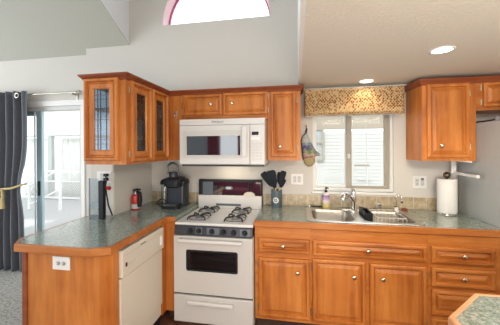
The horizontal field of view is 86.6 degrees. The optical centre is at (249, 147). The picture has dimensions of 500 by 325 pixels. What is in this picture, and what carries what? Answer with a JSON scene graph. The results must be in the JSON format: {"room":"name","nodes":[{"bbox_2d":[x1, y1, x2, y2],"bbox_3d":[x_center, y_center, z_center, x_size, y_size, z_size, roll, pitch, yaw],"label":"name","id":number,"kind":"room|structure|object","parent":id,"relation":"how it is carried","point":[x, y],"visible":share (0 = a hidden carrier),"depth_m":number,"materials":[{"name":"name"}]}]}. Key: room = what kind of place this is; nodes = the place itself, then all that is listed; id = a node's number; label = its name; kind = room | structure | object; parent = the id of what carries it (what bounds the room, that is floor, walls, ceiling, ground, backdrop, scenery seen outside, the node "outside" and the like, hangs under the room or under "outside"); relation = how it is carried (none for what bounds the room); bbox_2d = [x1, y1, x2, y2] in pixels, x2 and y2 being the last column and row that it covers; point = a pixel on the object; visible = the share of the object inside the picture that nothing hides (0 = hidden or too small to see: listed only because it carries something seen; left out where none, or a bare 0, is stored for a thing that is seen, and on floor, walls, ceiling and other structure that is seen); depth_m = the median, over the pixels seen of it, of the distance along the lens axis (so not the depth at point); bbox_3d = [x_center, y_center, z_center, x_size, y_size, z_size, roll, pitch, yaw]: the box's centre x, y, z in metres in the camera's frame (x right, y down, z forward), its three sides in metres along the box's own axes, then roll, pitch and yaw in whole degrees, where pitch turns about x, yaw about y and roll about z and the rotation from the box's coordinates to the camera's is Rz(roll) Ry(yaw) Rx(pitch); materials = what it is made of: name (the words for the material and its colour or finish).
{"room":"kitchen","nodes":[
{"label":"kitchen","id":0,"kind":"room"},
{"bbox_2d":[0,268,21,324],"bbox_3d":[-3.767,1.592,1.039,4.200,0.050,5.080,0,0,10],"label":"floor","id":1,"kind":"structure","parent":0,"point":[10,282],"depth_m":2.75,"materials":[{"name":"grey carpet"}]},
{"bbox_2d":[0,0,128,60],"bbox_3d":[-3.620,-1.823,2.379,4.070,1.357,2.380,0,0,10],"label":"ceiling","id":2,"kind":"structure","parent":0,"point":[29,29],"depth_m":3.00,"materials":[{"name":"grey paint"}]},
{"bbox_2d":[101,0,128,42],"bbox_3d":[-1.653,-1.881,1.993,0.059,1.333,2.300,0,0,10],"label":"wall","id":3,"kind":"structure","parent":0,"point":[118,10],"depth_m":2.97,"materials":[{"name":"white"}]},
{"bbox_2d":[90,90,151,215],"bbox_3d":[-1.313,0.505,2.769,0.250,2.090,0.660,0,0,10],"label":"wall","id":4,"kind":"structure","parent":0,"point":[125,178],"depth_m":2.48,"materials":[{"name":"grey paint"}]},
{"bbox_2d":[97,171,111,182],"bbox_3d":[-1.339,0.271,2.433,0.150,0.105,0.009,0,0,10],"label":"outlet","id":5,"kind":"object","parent":4,"relation":"attached to","point":[99,173],"visible":0.62,"depth_m":2.43,"materials":[{"name":"white plastic"}]},
{"bbox_2d":[103,174,112,215],"bbox_3d":[-1.281,0.427,2.400,0.090,0.378,0.036,0,0,10],"label":"cord","id":6,"kind":"object","parent":4,"relation":"hanging from","point":[104,175],"visible":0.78,"depth_m":2.39,"materials":[{"name":"black plastic"}]},
{"bbox_2d":[77,72,169,164],"bbox_3d":[-1.076,-0.219,2.393,0.433,0.704,0.728,0,0,10],"label":"upper cabinet","id":7,"kind":"object","parent":4,"relation":"attached to","point":[138,110],"visible":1,"depth_m":2.08,"materials":[{"name":"brown"}]},
{"bbox_2d":[95,108,162,118],"bbox_3d":[-1.069,-0.308,2.408,0.315,0.014,0.645,0,0,10],"label":"shelf","id":8,"kind":"object","parent":7,"relation":"attached to","point":[102,109],"depth_m":2.22,"materials":[{"name":"brown wood"}]},
{"bbox_2d":[95,135,162,139],"bbox_3d":[-1.068,-0.088,2.408,0.315,0.014,0.645,0,0,10],"label":"shelf","id":9,"kind":"object","parent":7,"relation":"attached to","point":[127,136],"depth_m":2.14,"materials":[{"name":"brown wood"}]},
{"bbox_2d":[159,310,256,324],"bbox_3d":[0.461,1.565,0.257,4.400,0.050,5.000,0,0,10],"label":"floor","id":10,"kind":"structure","parent":0,"point":[165,319],"depth_m":2.35,"materials":[{"name":"wood"}]},
{"bbox_2d":[22,251,118,324],"bbox_3d":[-1.124,1.110,2.029,0.615,0.878,0.715,0,0,10],"label":"base cabinet","id":11,"kind":"object","parent":10,"relation":"on","point":[88,293],"visible":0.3,"depth_m":1.69,"materials":[{"name":"brown wood"}]},
{"bbox_2d":[53,256,69,270],"bbox_3d":[-1.199,0.736,1.684,0.128,0.084,0.009,0,0,10],"label":"outlet","id":12,"kind":"object","parent":11,"relation":"attached to","point":[59,263],"visible":1,"depth_m":1.68,"materials":[{"name":"white plastic"}]},
{"bbox_2d":[14,201,198,256],"bbox_3d":[-1.082,0.646,2.348,0.819,0.050,1.410,0,0,10],"label":"countertop","id":13,"kind":"structure","parent":11,"relation":"on","point":[84,236],"depth_m":1.93,"materials":[{"name":"green laminate"}]},
{"bbox_2d":[88,178,105,218],"bbox_3d":[-1.331,0.445,2.321,0.138,0.355,0.060,0,0,10],"label":"station","id":14,"kind":"object","parent":13,"relation":"on","point":[101,205],"visible":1,"depth_m":2.29,"materials":[{"name":"black plastic"}]},
{"bbox_2d":[131,188,141,209],"bbox_3d":[-1.133,0.517,2.667,0.121,0.209,0.082,0,0,10],"label":"fire extinguisher","id":15,"kind":"object","parent":13,"relation":"on","point":[136,198],"visible":1,"depth_m":2.64,"materials":[{"name":"red metal"}]},
{"bbox_2d":[156,162,188,209],"bbox_3d":[-0.864,0.385,2.802,0.406,0.469,0.280,0,0,10],"label":"coffee maker","id":16,"kind":"object","parent":13,"relation":"on","point":[177,186],"visible":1,"depth_m":2.76,"materials":[{"name":"grey plastic"}]},
{"bbox_2d":[163,203,177,205],"bbox_3d":[-0.806,0.586,2.712,0.133,0.006,0.108,0,0,10],"label":"drip tray","id":17,"kind":"object","parent":16,"relation":"on","point":[167,204],"depth_m":2.71,"materials":[{"name":"grey metal"}]},
{"bbox_2d":[119,227,163,324],"bbox_3d":[-1.052,1.117,2.067,0.558,0.865,0.555,0,0,10],"label":"dishwasher","id":18,"kind":"object","parent":10,"relation":"on","point":[140,261],"visible":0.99,"depth_m":1.99,"materials":[{"name":"beige"}]},
{"bbox_2d":[160,222,175,315],"bbox_3d":[-0.669,1.107,2.634,0.107,0.878,0.686,0,0,10],"label":"base cabinet","id":19,"kind":"object","parent":10,"relation":"on","point":[168,292],"visible":0.31,"depth_m":2.37,"materials":[{"name":"brown wood"}]},
{"bbox_2d":[174,179,262,324],"bbox_3d":[-0.266,0.945,2.549,0.704,1.197,0.710,0,0,10],"label":"stove","id":20,"kind":"object","parent":10,"relation":"on","point":[214,243],"visible":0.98,"depth_m":2.26,"materials":[{"name":"white metal"}]},
{"bbox_2d":[190,215,209,220],"bbox_3d":[-0.466,0.644,2.443,0.184,0.019,0.184,0,0,10],"label":"bowl","id":21,"kind":"object","parent":20,"relation":"on","point":[192,217],"depth_m":2.41,"materials":[{"name":"grey metal"}]},
{"bbox_2d":[200,209,217,212],"bbox_3d":[-0.417,0.643,2.719,0.184,0.019,0.184,0,0,10],"label":"bowl","id":22,"kind":"object","parent":20,"relation":"on","point":[201,210],"depth_m":2.69,"materials":[{"name":"grey metal"}]},
{"bbox_2d":[175,207,259,227],"bbox_3d":[-0.266,0.663,2.563,0.698,0.025,0.605,0,0,10],"label":"cooktop","id":23,"kind":"object","parent":20,"relation":"in","point":[216,219],"depth_m":2.39,"materials":[{"name":"white metal"}]},
{"bbox_2d":[225,217,244,222],"bbox_3d":[-0.131,0.641,2.385,0.184,0.019,0.184,0,0,10],"label":"bowl","id":24,"kind":"object","parent":20,"relation":"on","point":[227,219],"depth_m":2.35,"materials":[{"name":"grey metal"}]},
{"bbox_2d":[233,210,250,213],"bbox_3d":[-0.082,0.641,2.660,0.184,0.019,0.184,0,0,10],"label":"bowl","id":25,"kind":"object","parent":20,"relation":"on","point":[234,211],"depth_m":2.63,"materials":[{"name":"grey metal"}]},
{"bbox_2d":[243,183,254,195],"bbox_3d":[-0.009,0.444,2.796,0.124,0.134,0.020,0,0,10],"label":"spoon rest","id":26,"kind":"object","parent":20,"relation":"on","point":[248,193],"visible":1,"depth_m":2.79,"materials":[{"name":"beige plastic"}]},
{"bbox_2d":[255,227,310,324],"bbox_3d":[0.316,1.101,2.477,0.456,0.878,0.650,0,0,10],"label":"base cabinet","id":27,"kind":"object","parent":10,"relation":"on","point":[282,255],"visible":0.99,"depth_m":2.19,"materials":[{"name":"brown wood"}]},
{"bbox_2d":[310,229,428,324],"bbox_3d":[0.972,1.097,2.362,0.876,0.878,0.650,0,0,10],"label":"base cabinet","id":28,"kind":"object","parent":10,"relation":"on","point":[357,277],"visible":0.95,"depth_m":2.08,"materials":[{"name":"brown wood"}]},
{"bbox_2d":[254,205,499,237],"bbox_3d":[0.995,0.633,2.377,1.834,0.050,0.635,0,0,10],"label":"countertop","id":29,"kind":"structure","parent":28,"relation":"on","point":[287,216],"depth_m":2.13,"materials":[{"name":"green laminate"}]},
{"bbox_2d":[271,189,281,207],"bbox_3d":[0.273,0.523,2.718,0.112,0.178,0.115,0,0,10],"label":"utensil crock","id":30,"kind":"object","parent":29,"relation":"on","point":[276,196],"visible":0.97,"depth_m":2.67,"materials":[{"name":"grey stone"}]},
{"bbox_2d":[261,171,273,189],"bbox_3d":[0.203,0.420,2.744,0.187,0.345,0.021,0,0,10],"label":"spatula","id":31,"kind":"object","parent":30,"relation":"in","point":[264,174],"visible":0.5,"depth_m":2.75,"materials":[{"name":"black plastic"}]},
{"bbox_2d":[267,170,276,189],"bbox_3d":[0.229,0.410,2.709,0.120,0.363,0.018,0,0,3],"label":"spatula","id":32,"kind":"object","parent":30,"relation":"in","point":[271,175],"visible":0.62,"depth_m":2.70,"materials":[{"name":"black plastic"}]},
{"bbox_2d":[270,180,276,190],"bbox_3d":[0.242,0.457,2.678,0.075,0.268,0.020,0,0,-25],"label":"serving spoon","id":33,"kind":"object","parent":30,"relation":"in","point":[271,181],"visible":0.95,"depth_m":2.67,"materials":[{"name":"black plastic"}]},
{"bbox_2d":[278,171,285,190],"bbox_3d":[0.313,0.413,2.712,0.118,0.356,0.012,0,0,10],"label":"slotted turner","id":34,"kind":"object","parent":30,"relation":"in","point":[282,173],"visible":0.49,"depth_m":2.71,"materials":[{"name":"black plastic"}]},
{"bbox_2d":[279,179,285,189],"bbox_3d":[0.319,0.454,2.673,0.096,0.274,0.012,0,0,21],"label":"spoon","id":35,"kind":"object","parent":30,"relation":"in","point":[282,183],"visible":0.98,"depth_m":2.67,"materials":[{"name":"black plastic"}]},
{"bbox_2d":[322,187,329,207],"bbox_3d":[0.773,0.505,2.693,0.074,0.208,0.058,0,0,10],"label":"soap bottle","id":36,"kind":"object","parent":29,"relation":"on","point":[325,197],"visible":1,"depth_m":2.67,"materials":[{"name":"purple plastic"}]},
{"bbox_2d":[339,188,358,209],"bbox_3d":[0.957,0.498,2.556,0.299,0.210,0.151,0,0,-22],"label":"faucet","id":37,"kind":"object","parent":29,"relation":"on","point":[352,197],"visible":0.8,"depth_m":2.54,"materials":[{"name":"silver metal"}]},
{"bbox_2d":[305,207,425,225],"bbox_3d":[0.962,0.694,2.363,0.910,0.182,0.505,0,0,10],"label":"sink","id":38,"kind":"object","parent":29,"relation":"in","point":[315,214],"visible":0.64,"depth_m":2.47,"materials":[{"name":"silver metal"}]},
{"bbox_2d":[359,206,372,221],"bbox_3d":[1.032,0.630,2.366,0.074,0.164,0.216,0,0,10],"label":"sponge caddy","id":39,"kind":"object","parent":38,"relation":"hanging from","point":[364,212],"visible":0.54,"depth_m":2.30,"materials":[{"name":"black plastic"}]},
{"bbox_2d":[368,209,406,222],"bbox_3d":[1.183,0.642,2.308,0.226,0.137,0.310,0,0,10],"label":"dish rack","id":40,"kind":"object","parent":38,"relation":"in","point":[378,217],"visible":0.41,"depth_m":2.30,"materials":[{"name":"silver metal"}]},
{"bbox_2d":[394,195,402,211],"bbox_3d":[1.393,0.523,2.501,0.075,0.155,0.055,0,0,10],"label":"filter faucet","id":41,"kind":"object","parent":29,"relation":"on","point":[396,207],"visible":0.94,"depth_m":2.49,"materials":[{"name":"silver metal"}]},
{"bbox_2d":[437,172,457,215],"bbox_3d":[1.789,0.412,2.408,0.160,0.382,0.160,0,0,10],"label":"paper towel holder","id":42,"kind":"object","parent":29,"relation":"on","point":[446,175],"visible":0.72,"depth_m":2.38,"materials":[{"name":"silver metal"}]},
{"bbox_2d":[437,178,457,213],"bbox_3d":[1.789,0.437,2.408,0.153,0.304,0.153,0,0,10],"label":"paper towel roll","id":43,"kind":"object","parent":42,"relation":"in","point":[447,189],"visible":0.97,"depth_m":2.35,"materials":[{"name":"white"}]},
{"bbox_2d":[428,234,499,324],"bbox_3d":[1.651,1.093,2.243,0.501,0.878,0.650,0,0,10],"label":"base cabinet","id":44,"kind":"object","parent":10,"relation":"on","point":[459,267],"visible":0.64,"depth_m":1.97,"materials":[{"name":"brown wood"}]},
{"bbox_2d":[458,120,499,228],"bbox_3d":[2.334,0.660,2.015,0.908,1.735,0.805,0,0,10],"label":"refrigerator","id":45,"kind":"object","parent":10,"relation":"on","point":[479,199],"visible":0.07,"depth_m":2.15,"materials":[{"name":"white painted metal"},{"name":"white plastic"}]},
{"bbox_2d":[476,116,499,122],"bbox_3d":[2.092,-0.223,2.092,0.413,0.031,0.255,0,0,10],"label":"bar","id":46,"kind":"object","parent":45,"relation":"on","point":[496,117],"visible":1,"depth_m":2.07,"materials":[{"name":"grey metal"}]},
{"bbox_3d":[1.191,1.096,0.529,0.990,0.878,0.950,0,0,10],"label":"cabinet","id":47,"kind":"object","parent":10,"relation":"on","visible":0},
{"bbox_2d":[448,293,499,324],"bbox_3d":[1.183,0.632,0.537,1.064,0.050,1.045,0,0,10],"label":"countertop","id":48,"kind":"structure","parent":47,"relation":"on","point":[479,309],"depth_m":0.98,"materials":[{"name":"green laminate"}]},
{"bbox_2d":[86,0,499,215],"bbox_3d":[0.546,-0.462,2.868,5.110,4.000,0.180,0,0,10],"label":"wall","id":49,"kind":"structure","parent":0,"point":[262,50],"depth_m":2.91,"materials":[{"name":"grey paint"}]},
{"bbox_2d":[0,55,86,216],"bbox_3d":[-3.675,0.165,3.671,3.490,2.800,0.140,0,0,10],"label":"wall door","id":50,"kind":"structure","parent":49,"relation":"in","point":[55,74],"depth_m":3.41,"materials":[{"name":"grey paint"}]},
{"bbox_2d":[12,90,81,99],"bbox_3d":[-3.091,-0.629,3.436,2.130,0.120,0.118,0,0,10],"label":"curtain rod","id":51,"kind":"object","parent":50,"relation":"attached to","point":[78,91],"visible":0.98,"depth_m":3.27,"materials":[{"name":"silver metal"}]},
{"bbox_2d":[0,91,26,271],"bbox_3d":[-3.321,0.426,3.407,1.115,2.257,0.181,0,0,10],"label":"curtain","id":52,"kind":"object","parent":51,"relation":"hanging from","point":[13,109],"visible":0.95,"depth_m":3.35,"materials":[{"name":"grey fabric"}]},
{"bbox_2d":[27,105,80,232],"bbox_3d":[-2.983,0.518,3.536,1.795,2.085,0.108,0,0,10],"label":"door","id":53,"kind":"structure","parent":50,"relation":"attached to","point":[37,112],"depth_m":3.46,"materials":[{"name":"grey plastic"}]},
{"bbox_2d":[27,99,84,217],"bbox_3d":[-2.999,0.483,3.475,1.905,2.155,0.014,0,0,10],"label":"door frame","id":54,"kind":"structure","parent":49,"relation":"attached to","point":[81,101],"depth_m":3.31,"materials":[{"name":"white paint"}]},
{"bbox_2d":[152,191,198,202],"bbox_3d":[-0.839,0.561,3.016,0.593,0.117,0.010,0,0,10],"label":"trim","id":55,"kind":"structure","parent":49,"relation":"attached to","point":[156,195],"depth_m":3.04,"materials":[{"name":"beige tile"}]},
{"bbox_2d":[162,0,269,25],"bbox_3d":[-0.387,-1.716,3.008,1.240,0.620,0.134,0,0,10],"label":"trim","id":56,"kind":"structure","parent":49,"relation":"attached to","point":[170,3],"depth_m":3.10,"materials":[{"name":"pink paint"}]},
{"bbox_2d":[169,86,268,159],"bbox_3d":[-0.310,-0.224,2.750,1.041,0.704,0.345,0,0,10],"label":"upper cabinet","id":57,"kind":"object","parent":49,"relation":"attached to","point":[241,102],"visible":0.96,"depth_m":2.62,"materials":[{"name":"brown wood"}]},
{"bbox_2d":[180,118,269,166],"bbox_3d":[-0.230,-0.043,2.648,0.808,0.443,0.516,0,0,10],"label":"microwave","id":58,"kind":"object","parent":57,"relation":"attached to","point":[231,141],"visible":1,"depth_m":2.43,"materials":[{"name":"white plastic"}]},
{"bbox_2d":[169,0,269,24],"bbox_3d":[-0.372,-1.716,3.088,1.232,0.612,0.030,0,0,10],"label":"window","id":59,"kind":"structure","parent":49,"relation":"in","point":[177,1],"depth_m":3.17,"materials":[{"name":"pink"}]},
{"bbox_2d":[267,84,303,160],"bbox_3d":[0.357,-0.228,2.633,0.348,0.704,0.345,0,0,10],"label":"upper cabinet","id":60,"kind":"object","parent":49,"relation":"attached to","point":[283,102],"visible":1,"depth_m":2.49,"materials":[{"name":"brown wood"}]},
{"bbox_2d":[291,174,302,184],"bbox_3d":[0.494,0.334,2.783,0.125,0.112,0.009,0,0,10],"label":"outlet","id":61,"kind":"object","parent":49,"relation":"attached to","point":[296,179],"visible":1,"depth_m":2.78,"materials":[{"name":"white plastic"}]},
{"bbox_2d":[263,194,436,209],"bbox_3d":[1.048,0.549,2.685,1.840,0.117,0.010,0,0,10],"label":"backsplash","id":62,"kind":"structure","parent":49,"relation":"attached to","point":[420,203],"depth_m":2.66,"materials":[{"name":"beige tile"}]},
{"bbox_2d":[312,113,392,191],"bbox_3d":[1.048,0.028,2.757,0.780,0.845,0.097,0,0,10],"label":"window","id":63,"kind":"structure","parent":49,"relation":"in","point":[387,119],"depth_m":2.72,"materials":[{"name":"white plastic"}]},
{"bbox_2d":[312,191,395,194],"bbox_3d":[1.042,0.461,2.710,0.804,0.022,0.082,0,0,10],"label":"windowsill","id":64,"kind":"structure","parent":49,"relation":"attached to","point":[319,192],"depth_m":2.65,"materials":[{"name":"white paint"}]},
{"bbox_2d":[304,85,404,116],"bbox_3d":[1.009,-0.446,2.624,0.916,0.282,0.136,0,0,10],"label":"window valance","id":65,"kind":"object","parent":49,"relation":"attached to","point":[375,100],"visible":1,"depth_m":2.56,"materials":[{"name":"beige fabric"}]},
{"bbox_2d":[303,84,405,90],"bbox_3d":[1.029,-0.604,2.685,1.014,0.022,0.014,0,0,10],"label":"trim","id":66,"kind":"structure","parent":49,"relation":"attached to","point":[400,84],"depth_m":2.67,"materials":[{"name":"grey plastic"}]},
{"bbox_2d":[413,176,426,187],"bbox_3d":[1.651,0.339,2.578,0.122,0.118,0.012,0,0,10],"label":"outlet","id":67,"kind":"object","parent":49,"relation":"attached to","point":[418,181],"visible":1,"depth_m":2.58,"materials":[{"name":"white plastic"}]},
{"bbox_2d":[404,76,477,160],"bbox_3d":[1.696,-0.237,2.397,0.466,0.704,0.343,0,0,10],"label":"upper cabinet","id":68,"kind":"object","parent":49,"relation":"attached to","point":[440,112],"visible":0.99,"depth_m":2.26,"materials":[{"name":"brown wood"}]},
{"bbox_2d":[451,161,479,178],"bbox_3d":[1.846,0.182,2.281,0.036,0.135,0.352,0,0,10],"label":"holder","id":69,"kind":"object","parent":68,"relation":"attached to","point":[453,163],"visible":0.79,"depth_m":2.34,"materials":[{"name":"white plastic"}]},
{"bbox_2d":[476,75,499,113],"bbox_3d":[2.382,-0.454,2.276,0.930,0.278,0.343,0,0,10],"label":"upper cabinet","id":70,"kind":"object","parent":49,"relation":"attached to","point":[487,87],"visible":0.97,"depth_m":2.21,"materials":[{"name":"brown wood"}]},
{"bbox_3d":[0.587,-0.211,2.757,0.018,0.052,0.028,0,0,10],"label":"wall hook","id":71,"kind":"object","parent":49,"relation":"attached to","visible":0},
{"bbox_2d":[301,129,319,166],"bbox_3d":[0.623,-0.001,2.741,0.196,0.401,0.036,0,0,10],"label":"oven mitt","id":72,"kind":"object","parent":71,"relation":"hanging from","point":[309,153],"visible":0.98,"depth_m":2.73,"materials":[{"name":"fabric"}]},
{"bbox_2d":[298,0,305,84],"bbox_3d":[0.079,-1.533,0.319,0.024,1.850,5.000,0,0,10],"label":"wall","id":73,"kind":"structure","parent":0,"point":[301,3],"depth_m":1.48,"materials":[{"name":"white paint"}]},
{"bbox_2d":[301,0,499,88],"bbox_3d":[1.355,-0.651,0.096,2.556,0.070,5.000,0,0,10],"label":"ceiling","id":74,"kind":"structure","parent":0,"point":[346,43],"depth_m":1.52,"materials":[{"name":"beige"}]},
{"bbox_2d":[358,79,374,82],"bbox_3d":[1.079,-0.613,2.454,0.144,0.005,0.144,0,0,10],"label":"recessed light","id":75,"kind":"object","parent":74,"relation":"in","point":[364,80],"visible":1,"depth_m":2.45,"materials":[{"name":"white paint"}]},
{"bbox_2d":[428,46,455,54],"bbox_3d":[1.213,-0.613,1.676,0.144,0.005,0.144,0,0,10],"label":"recessed light","id":76,"kind":"object","parent":74,"relation":"in","point":[445,49],"visible":1,"depth_m":1.67,"materials":[{"name":"white paint"}]},
{"label":"outside","id":77,"kind":"structure","parent":0,"visible":0},
{"bbox_3d":[4.317,2.062,8.322,10.400,0.100,11.780,0,0,10],"label":"yard","id":78,"kind":"structure","parent":77,"visible":0},
{"bbox_2d":[316,114,383,185],"bbox_3d":[3.164,0.200,7.030,6.400,3.640,2.718,0,0,10],"label":"neighbor house","id":79,"kind":"structure","parent":78,"relation":"on","point":[367,146],"depth_m":6.11,"materials":[{"name":"grey"}]},
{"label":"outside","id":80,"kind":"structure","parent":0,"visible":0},
{"bbox_2d":[21,189,79,236],"bbox_3d":[-4.823,1.651,6.880,7.100,0.080,5.780,0,0,10],"label":"deck","id":81,"kind":"object","parent":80,"point":[70,211],"visible":0.2,"depth_m":6.48,"materials":[{"name":"grey"}]},
{"bbox_2d":[27,168,61,210],"bbox_3d":[-5.314,1.069,6.854,0.990,1.090,0.050,0,0,10],"label":"stair handrail","id":82,"kind":"object","parent":81,"relation":"on","point":[59,170],"visible":0.9,"depth_m":6.78,"materials":[{"name":"white paint"}]},
{"bbox_2d":[48,136,54,198],"bbox_3d":[-6.346,0.635,8.476,0.140,1.970,0.120,0,0,10],"label":"porch post","id":83,"kind":"object","parent":81,"relation":"on","point":[51,139],"visible":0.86,"depth_m":8.42,"materials":[{"name":"grey"}]},
{"bbox_2d":[27,135,79,136],"bbox_3d":[-5.739,-0.418,8.388,3.600,0.130,0.120,0,0,10],"label":"beam","id":84,"kind":"structure","parent":83,"relation":"on","point":[44,135],"depth_m":8.42,"materials":[{"name":"grey"}]},
{"bbox_2d":[24,170,79,198],"bbox_3d":[-5.753,1.147,8.251,3.000,0.940,0.080,0,0,10],"label":"porch railing","id":85,"kind":"object","parent":81,"relation":"on","point":[53,196],"visible":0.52,"depth_m":8.28,"materials":[{"name":"white paint"}]},
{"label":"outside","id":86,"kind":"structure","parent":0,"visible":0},
{"bbox_2d":[27,111,79,138],"bbox_3d":[-4.870,-0.605,6.405,7.200,0.566,4.795,0,0,10],"label":"ceiling","id":87,"kind":"structure","parent":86,"point":[57,122],"depth_m":6.55,"materials":[{"name":"white"}]},
{"bbox_2d":[24,138,47,195],"bbox_3d":[-7.005,0.654,8.792,1.154,1.900,0.118,0,0,10],"label":"curtain","id":88,"kind":"object","parent":87,"relation":"hanging from","point":[29,163],"visible":0.27,"depth_m":8.82,"materials":[{"name":"white fabric"}]},
{"bbox_2d":[61,138,79,196],"bbox_3d":[-5.749,0.646,8.572,0.804,1.900,0.118,0,0,10],"label":"curtain","id":89,"kind":"object","parent":87,"relation":"hanging from","point":[70,151],"visible":0.66,"depth_m":8.57,"materials":[{"name":"white fabric"}]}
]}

